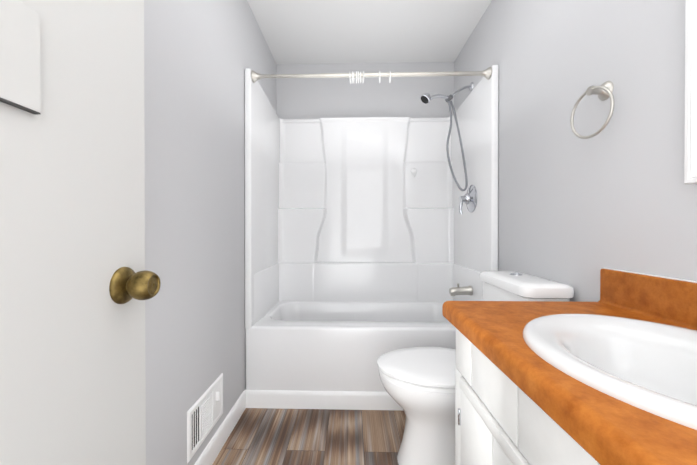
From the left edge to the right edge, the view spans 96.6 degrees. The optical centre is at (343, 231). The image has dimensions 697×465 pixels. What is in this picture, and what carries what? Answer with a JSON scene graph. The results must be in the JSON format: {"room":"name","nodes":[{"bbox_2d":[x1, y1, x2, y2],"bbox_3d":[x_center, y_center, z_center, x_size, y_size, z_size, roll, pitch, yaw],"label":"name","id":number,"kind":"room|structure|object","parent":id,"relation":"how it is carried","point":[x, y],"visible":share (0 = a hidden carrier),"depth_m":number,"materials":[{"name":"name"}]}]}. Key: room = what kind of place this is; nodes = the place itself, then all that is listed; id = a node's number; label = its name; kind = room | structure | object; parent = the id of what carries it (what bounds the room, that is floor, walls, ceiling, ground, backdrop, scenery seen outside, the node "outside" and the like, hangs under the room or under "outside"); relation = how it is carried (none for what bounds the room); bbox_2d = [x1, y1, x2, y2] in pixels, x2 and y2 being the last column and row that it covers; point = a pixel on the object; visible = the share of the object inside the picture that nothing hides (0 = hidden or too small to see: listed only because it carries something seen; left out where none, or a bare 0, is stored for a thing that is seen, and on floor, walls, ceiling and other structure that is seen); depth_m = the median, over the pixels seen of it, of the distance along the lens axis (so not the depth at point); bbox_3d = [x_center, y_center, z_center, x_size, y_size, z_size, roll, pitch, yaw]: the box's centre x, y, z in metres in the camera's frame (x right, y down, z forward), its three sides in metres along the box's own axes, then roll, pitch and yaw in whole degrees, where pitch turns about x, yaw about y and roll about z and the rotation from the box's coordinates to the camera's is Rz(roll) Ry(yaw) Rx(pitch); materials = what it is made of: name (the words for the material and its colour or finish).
{"room":"bathroom","nodes":[
{"label":"bathroom","id":0,"kind":"room"},
{"bbox_2d":[144,0,276,464],"bbox_3d":[-0.657,-0.178,1.066,0.100,2.440,3.320,0,0,2],"label":"wall","id":1,"kind":"structure","parent":0,"point":[200,56],"depth_m":1.25,"materials":[{"name":"grey paint"}]},
{"bbox_2d":[0,0,160,464],"bbox_3d":[-0.426,0.018,0.250,0.148,2.033,0.764,0,0,2],"label":"door","id":2,"kind":"structure","parent":1,"relation":"in","point":[79,284],"depth_m":0.46,"materials":[{"name":"white paint"}]},
{"bbox_2d":[187,373,222,463],"bbox_3d":[-0.587,0.795,1.358,0.024,0.200,0.325,0,0,2],"label":"air vent","id":3,"kind":"object","parent":1,"relation":"in","point":[204,412],"visible":1,"depth_m":1.32,"materials":[{"name":"white metal"}]},
{"bbox_2d":[194,391,245,464],"bbox_3d":[-0.611,0.994,0.667,0.014,0.100,2.310,0,0,2],"label":"baseboard","id":4,"kind":"structure","parent":1,"relation":"attached to","point":[212,450],"depth_m":1.50,"materials":[{"name":"white wood"}]},
{"bbox_2d":[212,408,405,464],"bbox_3d":[0.135,1.072,1.052,1.685,0.060,3.320,0,0,2],"label":"floor","id":5,"kind":"structure","parent":0,"point":[266,436],"depth_m":1.56,"materials":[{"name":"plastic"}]},
{"bbox_2d":[244,65,498,410],"bbox_3d":[0.167,0.035,2.200,1.481,1.999,0.805,0,0,2],"label":"shower","id":6,"kind":"object","parent":5,"relation":"on","point":[365,249],"visible":1,"depth_m":2.44,"materials":[{"name":"white plastic"}]},
{"bbox_2d":[411,168,416,176],"bbox_3d":[0.574,-0.475,2.500,0.052,0.076,0.038,0,0,2],"label":"wall hook","id":7,"kind":"object","parent":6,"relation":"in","point":[413,171],"visible":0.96,"depth_m":2.51,"materials":[{"name":"white plastic"}]},
{"bbox_2d":[420,82,472,190],"bbox_3d":[0.721,-0.665,2.160,0.382,0.781,0.150,0,0,2],"label":"shower head","id":8,"kind":"object","parent":6,"relation":"in","point":[425,98],"visible":1,"depth_m":2.15,"materials":[{"name":"silver metal"}]},
{"bbox_2d":[449,283,472,295],"bbox_3d":[0.777,0.386,2.055,0.142,0.081,0.064,0,0,2],"label":"tub spout","id":9,"kind":"object","parent":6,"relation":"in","point":[458,290],"visible":1,"depth_m":2.03,"materials":[{"name":"silver metal"}]},
{"bbox_2d":[459,185,476,213],"bbox_3d":[0.814,-0.212,2.085,0.098,0.199,0.184,0,0,2],"label":"shower valve","id":10,"kind":"object","parent":6,"relation":"in","point":[469,199],"visible":1,"depth_m":2.05,"materials":[{"name":"silver metal"}]},
{"bbox_2d":[377,271,574,464],"bbox_3d":[0.520,0.615,1.388,0.733,0.849,0.452,0,0,2],"label":"toilet","id":11,"kind":"object","parent":5,"relation":"on","point":[418,383],"visible":0.48,"depth_m":1.29,"materials":[{"name":"white ceramic"}]},
{"bbox_2d":[442,268,696,464],"bbox_3d":[0.591,0.585,0.507,0.540,0.922,1.122,0,0,2],"label":"vanity","id":12,"kind":"object","parent":5,"relation":"on","point":[609,377],"visible":1,"depth_m":0.68,"materials":[{"name":"orange laminate"}]},
{"bbox_2d":[276,62,453,118],"bbox_3d":[0.180,-0.188,2.653,1.485,2.440,0.100,0,0,2],"label":"wall","id":13,"kind":"structure","parent":0,"point":[307,98],"depth_m":2.60,"materials":[{"name":"grey paint"}]},
{"bbox_2d":[247,0,491,64],"bbox_3d":[0.135,-1.428,1.036,1.685,0.060,3.320,0,0,2],"label":"ceiling","id":14,"kind":"structure","parent":0,"point":[341,31],"depth_m":2.16,"materials":[{"name":"white paint"}]},
{"bbox_2d":[454,0,696,301],"bbox_3d":[0.928,-0.178,1.022,0.100,2.440,3.320,0,0,2],"label":"wall","id":15,"kind":"structure","parent":0,"point":[576,213],"depth_m":1.11,"materials":[{"name":"grey paint"}]},
{"bbox_2d":[251,67,491,82],"bbox_3d":[0.157,-0.925,1.834,1.397,0.066,0.066,0,0,2],"label":"shower curtain rod","id":16,"kind":"object","parent":15,"relation":"attached to","point":[486,74],"visible":1,"depth_m":1.82,"materials":[{"name":"silver metal"}]},
{"bbox_2d":[570,81,613,138],"bbox_3d":[0.848,-0.406,1.038,0.064,0.187,0.165,0,0,2],"label":"towel ring","id":17,"kind":"object","parent":15,"relation":"attached to","point":[604,91],"visible":1,"depth_m":1.03,"materials":[{"name":"silver metal"}]},
{"bbox_2d":[684,0,696,183],"bbox_3d":[0.848,-0.570,0.419,0.024,0.909,0.696,0,0,2],"label":"framed mirror","id":18,"kind":"object","parent":15,"relation":"attached to","point":[690,166],"visible":1,"depth_m":0.76,"materials":[{"name":"white mirror"}]}
]}

